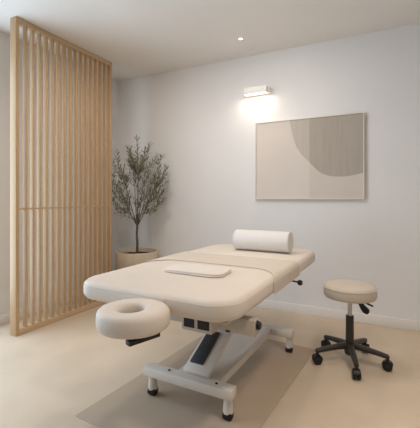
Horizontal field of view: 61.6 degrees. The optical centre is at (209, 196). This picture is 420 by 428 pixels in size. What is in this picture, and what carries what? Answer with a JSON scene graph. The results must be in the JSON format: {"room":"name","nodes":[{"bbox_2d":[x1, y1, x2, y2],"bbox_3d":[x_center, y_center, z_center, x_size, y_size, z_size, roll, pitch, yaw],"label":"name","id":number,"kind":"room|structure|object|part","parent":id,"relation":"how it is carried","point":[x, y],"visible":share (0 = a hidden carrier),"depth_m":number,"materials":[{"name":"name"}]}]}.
{"room":"massage room","nodes":[
{"label":"massage room","id":0,"kind":"room"},
{"bbox_2d":[0,31,117,314],"bbox_3d":[-2.845,-0.170,1.400,0.100,2.640,7.100,0,0,27],"label":"wall","id":1,"kind":"structure","parent":0,"point":[4,38],"depth_m":3.49,"materials":[{"name":"paint"}]},
{"bbox_2d":[0,292,77,324],"bbox_3d":[-1.533,1.106,3.838,0.014,0.088,1.536,0,0,27],"label":"baseboard","id":2,"kind":"structure","parent":1,"relation":"attached to","point":[5,318],"depth_m":3.34,"materials":[{"name":"paint"}]},
{"bbox_2d":[0,300,419,427],"bbox_3d":[-0.388,1.200,0.142,5.620,0.100,7.300,0,0,27],"label":"floor","id":3,"kind":"structure","parent":0,"point":[50,374],"depth_m":2.31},
{"bbox_2d":[10,16,111,336],"bbox_3d":[-1.374,-0.170,3.413,0.075,2.639,1.126,0,0,27],"label":"slatted screen","id":4,"kind":"object","parent":3,"relation":"on","point":[87,206],"visible":0.88,"depth_m":3.27,"materials":[{"name":"brown wood"}]},
{"bbox_3d":[-1.623,-0.170,2.925,0.075,2.639,0.032,0,0,27],"label":"post","id":5,"kind":"part","parent":4,"relation":"part of","materials":[{"name":"brown wood"}]},
{"bbox_3d":[-1.367,1.125,3.410,0.060,0.050,1.064,0,0,27],"label":"rail","id":6,"kind":"part","parent":4,"relation":"part of","materials":[{"name":"brown wood"}]},
{"bbox_3d":[-1.361,0.100,3.407,0.012,0.014,1.064,0,0,27],"label":"rail","id":7,"kind":"part","parent":4,"relation":"part of","materials":[{"name":"brown wood"}]},
{"bbox_3d":[-1.367,-1.467,3.410,0.060,0.044,1.064,0,0,27],"label":"rail","id":8,"kind":"part","parent":4,"relation":"part of","materials":[{"name":"brown wood"}]},
{"bbox_3d":[-1.113,-0.170,3.895,0.050,2.639,0.030,0,0,27],"label":"post","id":9,"kind":"part","parent":4,"relation":"part of","materials":[{"name":"brown wood"}]},
{"bbox_2d":[112,134,168,269],"bbox_3d":[-0.829,0.215,4.055,0.696,1.869,0.484,0,0,27],"label":"tree","id":10,"kind":"object","parent":3,"relation":"on","point":[127,257],"visible":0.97,"depth_m":4.01,"materials":[{"name":"green plant"}]},
{"bbox_3d":[-0.842,0.884,4.062,0.490,0.532,0.490,0,0,27],"label":"pot","id":11,"kind":"part","parent":10,"relation":"part of","materials":[{"name":"ceramic"}]},
{"bbox_2d":[76,333,314,427],"bbox_3d":[0.043,1.147,2.247,0.870,0.004,1.460,0,0,31],"label":"floor mat","id":12,"kind":"object","parent":3,"relation":"on","point":[267,374],"visible":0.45,"depth_m":1.99,"materials":[{"name":"beige carpet"}]},
{"bbox_2d":[83,244,314,420],"bbox_3d":[0.033,0.793,2.261,0.965,0.712,2.003,0,0,28],"label":"massage table","id":13,"kind":"object","parent":12,"relation":"on","point":[142,299],"visible":0.96,"depth_m":1.79,"materials":[{"name":"beige leather"}]},
{"bbox_3d":[0.087,0.541,2.401,0.828,0.014,1.606,0,0,28],"label":"board","id":14,"kind":"part","parent":13,"relation":"part of","materials":[{"name":"beige leather"}]},
{"bbox_2d":[164,263,230,277],"bbox_3d":[-0.075,0.425,2.071,0.412,0.020,0.236,0,0,29],"label":"folded towel","id":15,"kind":"object","parent":13,"relation":"on","point":[210,271],"visible":1,"depth_m":2.02,"materials":[{"name":"white fabric"}]},
{"bbox_2d":[182,317,219,334],"bbox_3d":[-0.045,0.599,1.733,0.172,0.102,0.095,0,0,27],"label":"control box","id":16,"kind":"object","parent":13,"relation":"attached to","point":[205,327],"depth_m":1.69,"materials":[{"name":"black plastic"}]},
{"bbox_3d":[0.121,0.780,2.305,0.165,0.413,0.855,0,0,28],"label":"lift arm","id":17,"kind":"part","parent":13,"relation":"part of"},
{"bbox_3d":[0.067,0.997,2.252,0.224,0.010,0.671,0,0,28],"label":"plate","id":18,"kind":"part","parent":13,"relation":"part of","materials":[{"name":"white metal"}]},
{"bbox_2d":[141,251,299,294],"bbox_3d":[0.060,0.478,2.350,0.942,0.096,0.545,0,0,28],"label":"throw","id":19,"kind":"object","parent":13,"relation":"on","point":[284,272],"visible":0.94,"depth_m":2.32,"materials":[{"name":"beige fabric"}]},
{"bbox_3d":[0.234,0.614,1.680,0.019,0.040,0.040,0,0,28],"label":"clamp knob","id":20,"kind":"part","parent":13,"relation":"part of","materials":[{"name":"black plastic"}]},
{"bbox_2d":[232,229,292,252],"bbox_3d":[0.422,0.352,2.834,0.468,0.164,0.164,0,0,29],"label":"bolster pillow","id":21,"kind":"object","parent":13,"relation":"on","point":[258,240],"visible":1,"depth_m":2.76,"materials":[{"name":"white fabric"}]},
{"bbox_2d":[311,279,392,379],"bbox_3d":[0.986,0.875,2.439,0.505,0.548,0.522,0,0,27],"label":"stool","id":22,"kind":"object","parent":3,"relation":"on","point":[348,291],"visible":1,"depth_m":2.40,"materials":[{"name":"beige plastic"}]},
{"bbox_3d":[0.836,1.051,2.436,0.220,0.078,0.044,0,0,-6],"label":"leg","id":23,"kind":"part","parent":22,"relation":"part of","materials":[{"name":"black plastic"}]},
{"bbox_3d":[0.917,1.051,2.576,0.044,0.078,0.220,0,0,-24],"label":"leg","id":24,"kind":"part","parent":22,"relation":"part of","materials":[{"name":"black plastic"}]},
{"bbox_3d":[0.973,0.649,2.450,0.348,0.097,0.348,0,0,27],"label":"seat","id":25,"kind":"part","parent":22,"relation":"part of","materials":[{"name":"beige leather"}]},
{"bbox_3d":[0.944,1.051,2.315,0.044,0.078,0.220,0,0,12],"label":"leg","id":26,"kind":"part","parent":22,"relation":"part of","materials":[{"name":"black plastic"}]},
{"bbox_3d":[1.075,1.051,2.542,0.220,0.078,0.044,0,0,-42],"label":"leg","id":27,"kind":"part","parent":22,"relation":"part of","materials":[{"name":"black plastic"}]},
{"bbox_3d":[1.054,0.758,2.454,0.108,0.118,0.047,0,0,10],"label":"height lever","id":28,"kind":"part","parent":22,"relation":"part of","materials":[{"name":"black plastic"}]},
{"bbox_3d":[1.092,1.051,2.381,0.220,0.078,0.044,0,0,30],"label":"leg","id":29,"kind":"part","parent":22,"relation":"part of","materials":[{"name":"black plastic"}]},
{"bbox_2d":[0,0,419,80],"bbox_3d":[-0.388,-1.540,0.142,5.620,0.100,7.300,0,0,27],"label":"ceiling","id":30,"kind":"structure","parent":0,"point":[140,38],"depth_m":3.04,"materials":[{"name":"paint"}]},
{"bbox_2d":[118,23,419,320],"bbox_3d":[1.252,-0.170,3.347,5.620,2.640,0.100,0,0,27],"label":"wall","id":31,"kind":"structure","parent":0,"point":[201,117],"depth_m":3.50,"materials":[{"name":"paint"}]},
{"bbox_2d":[244,85,270,95],"bbox_3d":[0.485,-1.089,3.627,0.260,0.071,0.099,0,0,27],"label":"wall lamp","id":32,"kind":"object","parent":31,"relation":"attached to","point":[264,89],"visible":1,"depth_m":3.58,"materials":[{"name":"white metal"}]},
{"bbox_2d":[245,92,266,95],"bbox_3d":[0.469,-1.057,3.613,0.233,0.005,0.052,0,0,27],"label":"diffuser","id":33,"kind":"object","parent":32,"relation":"attached to","point":[246,93],"depth_m":3.61,"materials":[{"name":"beige"}]},
{"bbox_2d":[255,112,364,198],"bbox_3d":[0.939,-0.373,3.431,1.040,0.790,0.033,0,0,27],"label":"framed painting","id":34,"kind":"object","parent":31,"relation":"attached to","point":[322,157],"visible":1,"depth_m":3.40,"materials":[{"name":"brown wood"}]},
{"bbox_2d":[255,300,419,331],"bbox_3d":[1.226,1.106,3.296,5.420,0.088,0.014,0,0,27],"label":"baseboard","id":35,"kind":"structure","parent":31,"relation":"attached to","point":[412,325],"depth_m":3.29,"materials":[{"name":"paint"}]}
]}

